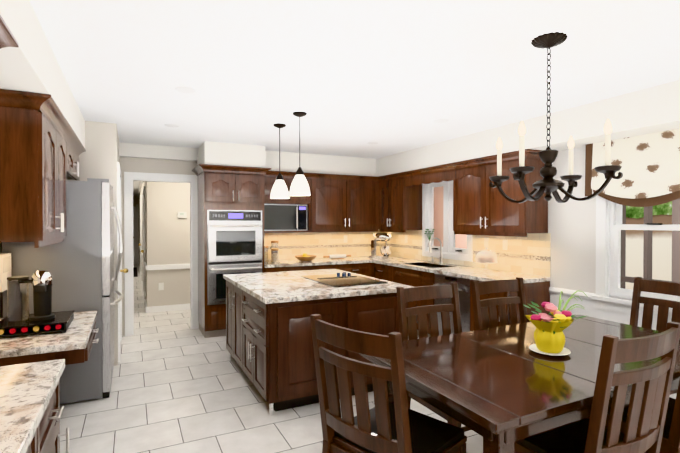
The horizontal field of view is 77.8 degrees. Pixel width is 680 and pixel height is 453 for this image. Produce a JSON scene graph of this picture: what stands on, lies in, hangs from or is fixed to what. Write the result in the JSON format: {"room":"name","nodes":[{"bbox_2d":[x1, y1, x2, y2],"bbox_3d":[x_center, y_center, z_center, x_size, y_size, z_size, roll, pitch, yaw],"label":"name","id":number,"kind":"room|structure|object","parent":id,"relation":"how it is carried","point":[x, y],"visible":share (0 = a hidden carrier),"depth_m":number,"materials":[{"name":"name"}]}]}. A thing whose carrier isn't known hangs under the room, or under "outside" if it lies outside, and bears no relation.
{"room":"kitchen","nodes":[
{"label":"kitchen","id":0,"kind":"room"},
{"bbox_2d":[0,242,2,317],"bbox_3d":[-1.473,0.224,0.804,0.120,2.500,9.830,0,1,-26],"label":"wall","id":1,"kind":"structure","parent":0,"point":[1,304],"depth_m":3.26,"materials":[{"name":"beige paint"}]},
{"bbox_2d":[0,30,3,48],"bbox_3d":[-1.291,-0.318,1.069,0.440,0.838,1.026,0,1,-26],"label":"upper cabinet","id":2,"kind":"object","parent":1,"relation":"attached to","point":[1,31],"depth_m":1.60,"materials":[{"name":"brown wood"}]},
{"bbox_2d":[0,89,67,244],"bbox_3d":[-2.148,-0.335,2.802,0.440,0.838,1.020,0,1,-26],"label":"upper cabinet","id":3,"kind":"object","parent":1,"relation":"attached to","point":[42,148],"depth_m":2.42,"materials":[{"name":"brown wood"}]},
{"bbox_2d":[0,310,98,365],"bbox_3d":[-2.038,0.874,2.868,0.671,0.360,1.020,0,1,-26],"label":"countertop","id":4,"kind":"structure","parent":1,"relation":"attached to","point":[73,344],"depth_m":2.60,"materials":[{"name":"stone"}]},
{"bbox_2d":[0,310,74,336],"bbox_3d":[-2.052,0.658,2.848,0.400,0.070,0.410,0,1,-26],"label":"tray","id":5,"kind":"object","parent":4,"relation":"on","point":[61,321],"visible":0.94,"depth_m":2.74,"materials":[{"name":"black plastic"},{"name":"black metal"}]},
{"bbox_2d":[7,270,54,321],"bbox_3d":[-2.073,0.460,2.830,0.269,0.325,0.171,0,1,-26],"label":"coffee machine","id":6,"kind":"object","parent":5,"relation":"on","point":[41,281],"visible":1,"depth_m":2.81,"materials":[{"name":"black"}]},
{"bbox_2d":[68,133,75,180],"bbox_3d":[-2.493,-0.601,3.499,0.440,0.319,0.535,0,1,-26],"label":"upper cabinet","id":7,"kind":"object","parent":1,"relation":"attached to","point":[71,140],"depth_m":3.66,"materials":[{"name":"brown wood"}]},
{"bbox_2d":[76,145,79,180],"bbox_3d":[-2.672,-0.605,3.860,0.440,0.319,0.535,0,1,-26],"label":"upper cabinet","id":8,"kind":"object","parent":1,"relation":"attached to","point":[77,146],"depth_m":3.98,"materials":[{"name":"brown wood"}]},
{"bbox_3d":[-1.428,0.408,0.856,0.006,0.606,5.240,0,1,-26],"label":"backsplash","id":9,"kind":"structure","parent":1,"relation":"attached to","visible":0},
{"bbox_2d":[0,253,10,291],"bbox_3d":[-2.471,0.332,3.067,0.082,0.260,0.270,0,1,-26],"label":"intercom","id":10,"kind":"object","parent":9,"relation":"attached to","point":[5,265],"visible":0.95,"depth_m":3.03,"materials":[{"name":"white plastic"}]},
{"bbox_2d":[79,121,119,365],"bbox_3d":[-2.924,0.186,4.744,0.770,2.500,1.240,0,1,-26],"label":"wall","id":11,"kind":"structure","parent":0,"point":[99,158],"depth_m":4.30,"materials":[{"name":"beige paint"}]},
{"bbox_2d":[117,162,127,361],"bbox_3d":[-2.520,0.374,4.912,0.102,2.120,0.940,0,1,-26],"label":"door","id":12,"kind":"structure","parent":11,"relation":"attached to","point":[119,209],"depth_m":4.48,"materials":[{"name":"white"}]},
{"bbox_2d":[133,195,136,205],"bbox_3d":[-7.648,0.118,14.879,0.960,2.440,0.100,0,1,-26],"label":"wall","id":13,"kind":"structure","parent":0,"point":[134,196],"depth_m":14.99,"materials":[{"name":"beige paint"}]},
{"bbox_2d":[133,181,139,195],"bbox_3d":[-3.028,-1.119,11.523,8.600,0.100,10.790,0,1,-26],"label":"ceiling","id":14,"kind":"structure","parent":0,"point":[136,184],"depth_m":11.57,"materials":[{"name":"white paint"}]},
{"bbox_2d":[137,181,156,306],"bbox_3d":[-5.139,0.155,11.044,0.120,2.440,9.200,0,1,-26],"label":"wall","id":15,"kind":"structure","parent":0,"point":[150,187],"depth_m":6.94,"materials":[{"name":"beige paint"}]},
{"bbox_2d":[136,181,147,312],"bbox_3d":[-5.189,0.156,10.942,0.060,2.440,9.140,0,1,-26],"label":"trim","id":16,"kind":"structure","parent":15,"relation":"attached to","point":[137,246],"depth_m":8.47,"materials":[{"name":"white wood"}]},
{"bbox_2d":[157,182,189,305],"bbox_3d":[-0.219,0.180,8.412,6.330,2.440,0.120,0,1,-26],"label":"wall","id":17,"kind":"structure","parent":0,"point":[167,235],"depth_m":7.07,"materials":[{"name":"beige paint"}]},
{"bbox_2d":[159,283,163,289],"bbox_3d":[-2.965,0.994,6.990,0.080,0.120,0.010,0,1,-26],"label":"outlet","id":18,"kind":"object","parent":17,"relation":"attached to","point":[161,286],"visible":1,"depth_m":6.99,"materials":[{"name":"white plastic"}]},
{"bbox_2d":[148,264,189,312],"bbox_3d":[-0.291,0.182,8.287,6.370,2.440,0.040,0,1,-26],"label":"trim","id":19,"kind":"structure","parent":17,"relation":"attached to","point":[152,309],"depth_m":7.03,"materials":[{"name":"white wood"}]},
{"bbox_2d":[178,212,186,217],"bbox_3d":[-2.665,-0.197,7.117,0.140,0.100,0.028,0,1,-26],"label":"thermostat","id":20,"kind":"object","parent":17,"relation":"attached to","point":[182,214],"visible":0.93,"depth_m":7.11,"materials":[{"name":"white plastic"}]},
{"bbox_2d":[120,157,363,335],"bbox_3d":[-1.011,0.169,6.447,4.170,2.500,0.120,0,1,-26],"label":"wall","id":21,"kind":"structure","parent":0,"point":[142,165],"depth_m":5.58,"materials":[{"name":"beige paint"}]},
{"bbox_2d":[124,172,198,335],"bbox_3d":[-2.418,0.356,5.754,0.930,2.140,0.156,0,1,-26],"label":"door frame","id":22,"kind":"structure","parent":21,"relation":"attached to","point":[130,178],"depth_m":5.60,"materials":[{"name":"white wood"}]},
{"bbox_2d":[264,171,311,202],"bbox_3d":[-0.860,-0.573,6.238,0.778,0.429,0.369,0,1,-26],"label":"upper cabinet","id":23,"kind":"object","parent":21,"relation":"attached to","point":[270,176],"depth_m":6.07,"materials":[{"name":"brown wood"}]},
{"bbox_2d":[264,232,383,259],"bbox_3d":[-0.268,0.277,6.745,2.280,0.456,0.006,0,1,-26],"label":"backsplash","id":24,"kind":"structure","parent":21,"relation":"attached to","point":[320,244],"depth_m":6.71,"materials":[{"name":"beige tile"}]},
{"bbox_2d":[344,235,347,242],"bbox_3d":[0.092,0.205,6.916,0.070,0.120,0.005,0,1,-26],"label":"electrical outlet plate","id":25,"kind":"object","parent":24,"relation":"attached to","point":[345,236],"depth_m":6.92,"materials":[{"name":"white plastic"}]},
{"bbox_2d":[300,173,378,230],"bbox_3d":[0.005,-0.372,6.667,1.210,0.838,0.369,0,1,-26],"label":"upper cabinet","id":26,"kind":"object","parent":21,"relation":"attached to","point":[340,203],"depth_m":6.49,"materials":[{"name":"brown wood"}]},
{"bbox_2d":[264,204,306,230],"bbox_3d":[-0.853,-0.132,6.229,0.678,0.378,0.376,0,1,-26],"label":"microwave","id":27,"kind":"object","parent":26,"relation":"in","point":[282,217],"visible":0.81,"depth_m":6.09,"materials":[{"name":"silver metal"}]},
{"bbox_2d":[60,264,482,452],"bbox_3d":[-0.851,1.453,7.141,8.600,0.080,20.620,0,1,-26],"label":"floor","id":28,"kind":"structure","parent":0,"point":[179,384],"depth_m":3.36,"materials":[{"name":"tile"}]},
{"bbox_2d":[26,410,45,452],"bbox_3d":[-1.147,1.037,1.006,0.630,0.870,0.584,0,1,-26],"label":"base cabinet","id":29,"kind":"object","parent":28,"relation":"on","point":[37,444],"depth_m":1.39,"materials":[{"name":"brown wood"}]},
{"bbox_2d":[46,382,65,452],"bbox_3d":[-1.335,1.033,1.386,0.630,0.870,0.532,0,1,-26],"label":"base cabinet","id":30,"kind":"object","parent":28,"relation":"on","point":[46,437],"depth_m":1.62,"materials":[{"name":"brown wood"}]},
{"bbox_2d":[0,359,64,452],"bbox_3d":[-0.708,0.590,0.142,0.643,0.039,3.320,0,1,-26],"label":"countertop","id":31,"kind":"structure","parent":30,"relation":"on","point":[26,391],"depth_m":1.38,"materials":[{"name":"stone"}]},
{"bbox_2d":[2,178,122,404],"bbox_3d":[-2.413,0.522,3.800,0.808,1.845,0.900,0,1,-26],"label":"fridge","id":32,"kind":"object","parent":28,"relation":"on","point":[78,262],"visible":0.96,"depth_m":3.46,"materials":[{"name":"grey metal"}]},
{"bbox_2d":[133,267,137,276],"bbox_3d":[-6.443,1.355,12.475,0.800,0.012,2.500,0,1,-26],"label":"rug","id":33,"kind":"object","parent":28,"relation":"on","point":[135,272],"visible":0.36,"depth_m":12.38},
{"bbox_2d":[192,164,270,337],"bbox_3d":[-1.489,0.322,5.755,0.928,2.208,0.695,0,1,-26],"label":"oven cabinet","id":34,"kind":"object","parent":28,"relation":"on","point":[222,187],"visible":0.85,"depth_m":5.46,"materials":[{"name":"brown wood"}]},
{"bbox_2d":[207,210,261,304],"bbox_3d":[-1.341,0.394,5.458,0.708,1.210,0.117,0,1,-26],"label":"double oven","id":35,"kind":"object","parent":34,"relation":"in","point":[234,241],"visible":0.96,"depth_m":5.43,"materials":[{"name":"silver metal"}]},
{"bbox_2d":[264,266,307,271],"bbox_3d":[-0.874,0.988,6.101,0.614,0.870,0.630,0,1,-26],"label":"base cabinet","id":36,"kind":"object","parent":28,"relation":"on","point":[296,268],"depth_m":5.82,"materials":[{"name":"brown wood"}]},
{"bbox_2d":[226,280,407,415],"bbox_3d":[-0.331,1.006,4.168,1.338,0.870,1.584,0,1,-26],"label":"kitchen island","id":37,"kind":"object","parent":28,"relation":"on","point":[269,348],"visible":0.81,"depth_m":3.39,"materials":[{"name":"brown wood"}]},
{"bbox_2d":[223,269,412,303],"bbox_3d":[-0.310,0.551,4.187,1.360,0.040,1.640,0,1,-26],"label":"island countertop","id":38,"kind":"structure","parent":37,"relation":"on","point":[277,287],"depth_m":3.71,"materials":[{"name":"stone"}]},
{"bbox_2d":[301,272,387,286],"bbox_3d":[0.016,0.516,4.203,0.560,0.030,0.820,0,1,-26],"label":"cooktop","id":39,"kind":"object","parent":38,"relation":"in","point":[343,279],"visible":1,"depth_m":4.11,"materials":[{"name":"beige glass"}]},
{"bbox_2d":[308,264,343,270],"bbox_3d":[-0.412,0.986,6.329,0.684,0.870,0.630,0,1,-26],"label":"base cabinet","id":40,"kind":"object","parent":28,"relation":"on","point":[337,266],"depth_m":6.10,"materials":[{"name":"brown wood"}]},
{"bbox_2d":[344,263,371,276],"bbox_3d":[0.052,0.983,6.559,0.620,0.870,0.630,0,1,-26],"label":"base cabinet","id":41,"kind":"object","parent":28,"relation":"on","point":[365,269],"depth_m":6.34,"materials":[{"name":"brown wood"}]},
{"bbox_2d":[310,314,466,452],"bbox_3d":[0.221,0.933,1.946,0.490,1.060,0.590,1,1,45],"label":"chair","id":42,"kind":"object","parent":28,"relation":"on","point":[384,425],"visible":1,"depth_m":1.79,"materials":[{"name":"brown wood"}]},
{"bbox_2d":[372,263,431,326],"bbox_3d":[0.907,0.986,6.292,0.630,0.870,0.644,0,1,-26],"label":"base cabinet","id":43,"kind":"object","parent":28,"relation":"on","point":[415,278],"depth_m":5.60,"materials":[{"name":"brown wood"}]},
{"bbox_2d":[264,257,371,267],"bbox_3d":[-0.404,0.531,6.318,1.650,0.039,0.643,0,1,-26],"label":"countertop","id":44,"kind":"structure","parent":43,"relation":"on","point":[348,260],"depth_m":6.17,"materials":[{"name":"stone"}]},
{"bbox_2d":[264,246,268,261],"bbox_3d":[-1.093,0.397,6.130,0.106,0.230,0.106,0,1,-26],"label":"jar","id":45,"kind":"object","parent":44,"relation":"on","point":[266,255],"visible":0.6,"depth_m":6.10,"materials":[{"name":"clear glass"}]},
{"bbox_2d":[271,241,278,257],"bbox_3d":[-0.962,0.361,6.228,0.116,0.300,0.116,0,1,-26],"label":"jar","id":46,"kind":"object","parent":44,"relation":"on","point":[275,242],"visible":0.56,"depth_m":6.19,"materials":[{"name":"clear glass"}]},
{"bbox_2d":[271,248,278,261],"bbox_3d":[-0.936,0.412,6.063,0.110,0.200,0.110,0,1,-26],"label":"jar","id":47,"kind":"object","parent":44,"relation":"on","point":[274,256],"visible":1,"depth_m":6.03,"materials":[{"name":"clear glass"}]},
{"bbox_2d":[295,253,316,260],"bbox_3d":[-0.511,0.456,6.262,0.340,0.109,0.340,0,1,-26],"label":"fruit bowl","id":48,"kind":"object","parent":44,"relation":"on","point":[304,257],"visible":1,"depth_m":6.18,"materials":[{"name":"yellow ceramic"}]},
{"bbox_2d":[323,254,350,258],"bbox_3d":[-0.040,0.471,6.573,0.470,0.074,0.061,0,1,-26],"label":"rolling pin","id":49,"kind":"object","parent":44,"relation":"on","point":[338,256],"visible":1,"depth_m":6.55,"materials":[{"name":"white wood"}]},
{"bbox_2d":[358,256,549,282],"bbox_3d":[1.194,0.622,5.686,0.643,0.210,3.193,0,1,-26],"label":"countertop","id":50,"kind":"structure","parent":43,"relation":"on","point":[472,273],"depth_m":5.01,"materials":[{"name":"stone"}]},
{"bbox_2d":[369,233,393,257],"bbox_3d":[0.683,0.306,6.863,0.362,0.398,0.220,0,1,29],"label":"stand mixer","id":51,"kind":"object","parent":50,"relation":"on","point":[386,251],"visible":1,"depth_m":6.81,"materials":[{"name":"silver metal"}]},
{"bbox_2d":[429,238,442,263],"bbox_3d":[1.299,0.333,5.777,0.230,0.365,0.105,0,1,-26],"label":"faucet","id":52,"kind":"object","parent":50,"relation":"on","point":[440,259],"visible":1,"depth_m":5.78,"materials":[{"name":"silver metal"}]},
{"bbox_2d":[474,257,500,272],"bbox_3d":[1.665,0.439,4.794,0.304,0.171,0.304,0,1,-26],"label":"cake stand","id":53,"kind":"object","parent":50,"relation":"on","point":[485,259],"visible":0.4,"depth_m":4.76,"materials":[{"name":"clear glass"}]},
{"bbox_2d":[475,247,498,262],"bbox_3d":[1.665,0.317,4.793,0.260,0.175,0.260,0,1,-26],"label":"cake dome","id":54,"kind":"object","parent":53,"relation":"on","point":[493,257],"visible":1,"depth_m":4.72,"materials":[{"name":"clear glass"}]},
{"bbox_2d":[396,282,470,431],"bbox_3d":[0.702,0.926,2.638,0.490,1.060,0.590,0,1,-26],"label":"chair","id":55,"kind":"object","parent":28,"relation":"on","point":[410,294],"visible":0.4,"depth_m":2.84,"materials":[{"name":"brown wood"}]},
{"bbox_2d":[433,273,470,335],"bbox_3d":[1.520,1.001,4.967,0.666,0.865,0.600,0,1,-26],"label":"dishwasher","id":56,"kind":"object","parent":28,"relation":"on","point":[463,284],"visible":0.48,"depth_m":4.71,"materials":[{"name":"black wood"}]},
{"bbox_2d":[471,277,527,329],"bbox_3d":[1.278,0.923,2.921,0.497,1.060,0.594,0,1,-26],"label":"chair","id":57,"kind":"object","parent":28,"relation":"on","point":[482,315],"visible":0.21,"depth_m":3.14,"materials":[{"name":"brown wood"}]},
{"bbox_2d":[470,279,549,330],"bbox_3d":[1.800,1.003,4.486,0.630,0.870,0.496,0,1,-26],"label":"base cabinet","id":58,"kind":"object","parent":28,"relation":"on","point":[538,293],"depth_m":4.30,"materials":[{"name":"brown wood"}]},
{"bbox_2d":[359,315,679,452],"bbox_3d":[1.218,1.078,2.409,1.980,0.760,1.030,0,1,-26],"label":"dining table","id":59,"kind":"object","parent":28,"relation":"on","point":[501,389],"visible":0.71,"depth_m":2.01,"materials":[{"name":"brown wood"}]},
{"bbox_2d":[529,344,570,355],"bbox_3d":[1.161,0.689,2.339,0.210,0.019,0.210,0,1,-26],"label":"plate","id":60,"kind":"object","parent":59,"relation":"on","point":[563,352],"visible":0.54,"depth_m":2.30,"materials":[{"name":"white ceramic"}]},
{"bbox_2d":[524,290,588,352],"bbox_3d":[1.215,0.520,2.357,0.363,0.334,0.305,0,1,-26],"label":"flower bouquet","id":61,"kind":"object","parent":60,"relation":"on","point":[549,336],"visible":1,"depth_m":2.29,"materials":[{"name":"yellow ceramic"}]},
{"bbox_2d":[515,322,679,452],"bbox_3d":[1.090,0.933,1.890,0.497,1.060,0.594,0,1,-26],"label":"chair","id":62,"kind":"object","parent":28,"relation":"on","point":[593,434],"visible":0.79,"depth_m":1.65,"materials":[{"name":"brown wood"}]},
{"bbox_2d":[589,379,679,452],"bbox_3d":[1.675,0.930,2.176,0.505,1.060,0.598,0,1,-26],"label":"chair","id":63,"kind":"object","parent":28,"relation":"on","point":[670,442],"visible":0.35,"depth_m":1.95,"materials":[{"name":"brown wood"}]},
{"bbox_2d":[629,277,679,394],"bbox_3d":[2.161,0.923,2.959,0.590,1.060,0.490,0,1,-22],"label":"chair","id":64,"kind":"object","parent":28,"relation":"on","point":[655,286],"visible":0.23,"depth_m":3.14,"materials":[{"name":"brown wood"}]},
{"bbox_2d":[197,141,375,176],"bbox_3d":[-0.459,-0.934,6.269,3.090,0.290,0.670,0,1,-26],"label":"ceiling soffit","id":65,"kind":"structure","parent":0,"point":[220,153],"depth_m":6.05,"materials":[{"name":"white paint"}]},
{"bbox_2d":[30,0,679,158],"bbox_3d":[0.741,-1.087,1.885,5.060,0.100,9.830,0,1,-26],"label":"ceiling","id":66,"kind":"structure","parent":0,"point":[351,78],"depth_m":2.72,"materials":[{"name":"white paint"}]},
{"bbox_2d":[0,0,84,147],"bbox_3d":[-0.925,-0.877,0.372,0.490,0.290,8.350,0,1,-26],"label":"soffit","id":67,"kind":"object","parent":66,"relation":"attached to","point":[30,63],"depth_m":2.12,"materials":[{"name":"white paint"}]},
{"bbox_2d":[119,142,197,161],"bbox_3d":[-2.401,-0.988,5.627,0.960,0.170,0.100,0,1,-26],"label":"soffit","id":68,"kind":"structure","parent":66,"relation":"attached to","point":[133,150],"depth_m":5.57,"materials":[{"name":"white paint"}]},
{"bbox_2d":[165,124,178,126],"bbox_3d":[-1.762,-1.058,4.424,0.150,0.004,0.150,0,1,-26],"label":"recessed light","id":69,"kind":"object","parent":66,"relation":"in","point":[171,125],"visible":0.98,"depth_m":4.41,"materials":[{"name":"white"}]},
{"bbox_2d":[270,123,288,198],"bbox_3d":[-0.629,-0.678,4.403,0.196,0.764,0.196,0,1,-26],"label":"pendant light","id":70,"kind":"object","parent":66,"relation":"hanging from","point":[279,190],"visible":1,"depth_m":4.35,"materials":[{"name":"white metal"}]},
{"bbox_2d":[289,112,309,195],"bbox_3d":[-0.375,-0.673,3.937,0.196,0.764,0.196,0,1,-26],"label":"pendant light","id":71,"kind":"object","parent":66,"relation":"hanging from","point":[299,186],"visible":1,"depth_m":3.89,"materials":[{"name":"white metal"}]},
{"bbox_2d":[376,80,679,176],"bbox_3d":[2.802,-0.900,2.705,0.400,0.290,9.230,0,1,-26],"label":"soffit","id":72,"kind":"object","parent":66,"relation":"attached to","point":[654,109],"depth_m":3.81,"materials":[{"name":"white paint"}]},
{"bbox_2d":[489,32,622,202],"bbox_3d":[1.162,-0.589,2.349,0.535,0.903,0.535,0,1,6],"label":"chandelier","id":73,"kind":"object","parent":66,"relation":"hanging from","point":[548,184],"visible":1,"depth_m":2.31,"materials":[{"name":"brown metal"}]},
{"bbox_2d":[399,147,622,298],"bbox_3d":[2.956,0.203,2.992,0.120,2.500,9.830,0,1,-26],"label":"wall","id":74,"kind":"structure","parent":0,"point":[572,226],"depth_m":4.17,"materials":[{"name":"white paint"}]},
{"bbox_2d":[378,173,425,231],"bbox_3d":[0.929,-0.371,6.552,0.350,0.838,0.699,0,1,-26],"label":"upper cabinet","id":75,"kind":"object","parent":74,"relation":"attached to","point":[400,194],"depth_m":6.28,"materials":[{"name":"brown wood"}]},
{"bbox_2d":[424,229,434,244],"bbox_3d":[1.297,0.170,6.104,0.133,0.266,0.174,0,1,-26],"label":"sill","id":76,"kind":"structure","parent":74,"relation":"attached to","point":[429,234],"depth_m":6.11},
{"bbox_2d":[422,181,472,261],"bbox_3d":[1.507,-0.140,5.865,0.130,1.170,1.030,0,1,-26],"label":"window","id":77,"kind":"structure","parent":74,"relation":"in","point":[450,250],"depth_m":5.94,"materials":[{"name":"white"}]},
{"bbox_2d":[384,230,550,276],"bbox_3d":[1.484,0.285,5.830,0.006,0.456,3.200,0,1,-26],"label":"backsplash","id":78,"kind":"structure","parent":74,"relation":"attached to","point":[530,253],"depth_m":4.95,"materials":[{"name":"beige tile"}]},
{"bbox_2d":[484,237,488,246],"bbox_3d":[1.798,0.192,5.181,0.005,0.120,0.070,0,1,-26],"label":"electrical outlet plate","id":79,"kind":"object","parent":78,"relation":"attached to","point":[486,243],"depth_m":5.17,"materials":[{"name":"white plastic"}]},
{"bbox_2d":[503,240,507,249],"bbox_3d":[1.926,0.214,4.921,0.005,0.120,0.070,0,1,-26],"label":"electrical outlet plate","id":80,"kind":"object","parent":78,"relation":"attached to","point":[505,242],"depth_m":4.91,"materials":[{"name":"white plastic"}]},
{"bbox_2d":[450,149,547,232],"bbox_3d":[1.788,-0.354,4.814,0.350,0.838,1.060,0,1,-26],"label":"upper cabinet","id":81,"kind":"object","parent":74,"relation":"attached to","point":[481,206],"depth_m":4.61,"materials":[{"name":"brown wood"}]},
{"bbox_2d":[549,287,676,398],"bbox_3d":[3.599,1.062,1.534,0.026,0.810,6.390,0,1,-26],"label":"trim","id":82,"kind":"structure","parent":74,"relation":"attached to","point":[587,303],"depth_m":4.04,"materials":[{"name":"white"}]},
{"bbox_2d":[591,195,679,321],"bbox_3d":[2.818,-0.009,3.184,0.155,1.560,1.780,0,1,-26],"label":"window","id":83,"kind":"structure","parent":74,"relation":"in","point":[610,226],"depth_m":3.86,"materials":[{"name":"white wood"}]},
{"bbox_2d":[434,186,679,288],"bbox_3d":[3.016,-0.165,4.865,0.910,3.200,6.500,0,1,-26],"label":"porch","id":84,"kind":"object","parent":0,"point":[460,241],"depth_m":4.79,"materials":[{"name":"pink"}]},
{"label":"outside","id":85,"kind":"structure","parent":0,"visible":0},
{"bbox_2d":[625,201,671,289],"bbox_3d":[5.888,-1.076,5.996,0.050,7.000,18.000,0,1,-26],"label":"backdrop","id":86,"kind":"structure","parent":85,"point":[662,253],"depth_m":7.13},
{"bbox_3d":[2.751,-0.794,3.143,0.103,0.032,1.996,0,1,-26],"label":"curtain rod","id":87,"kind":"object","parent":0,"visible":0},
{"bbox_2d":[585,128,679,206],"bbox_3d":[2.687,-0.483,3.115,0.057,0.649,1.840,0,1,-26],"label":"window valance","id":88,"kind":"object","parent":87,"relation":"hanging from","point":[650,165],"visible":0.9,"depth_m":3.51,"materials":[{"name":"fabric"}]}
]}

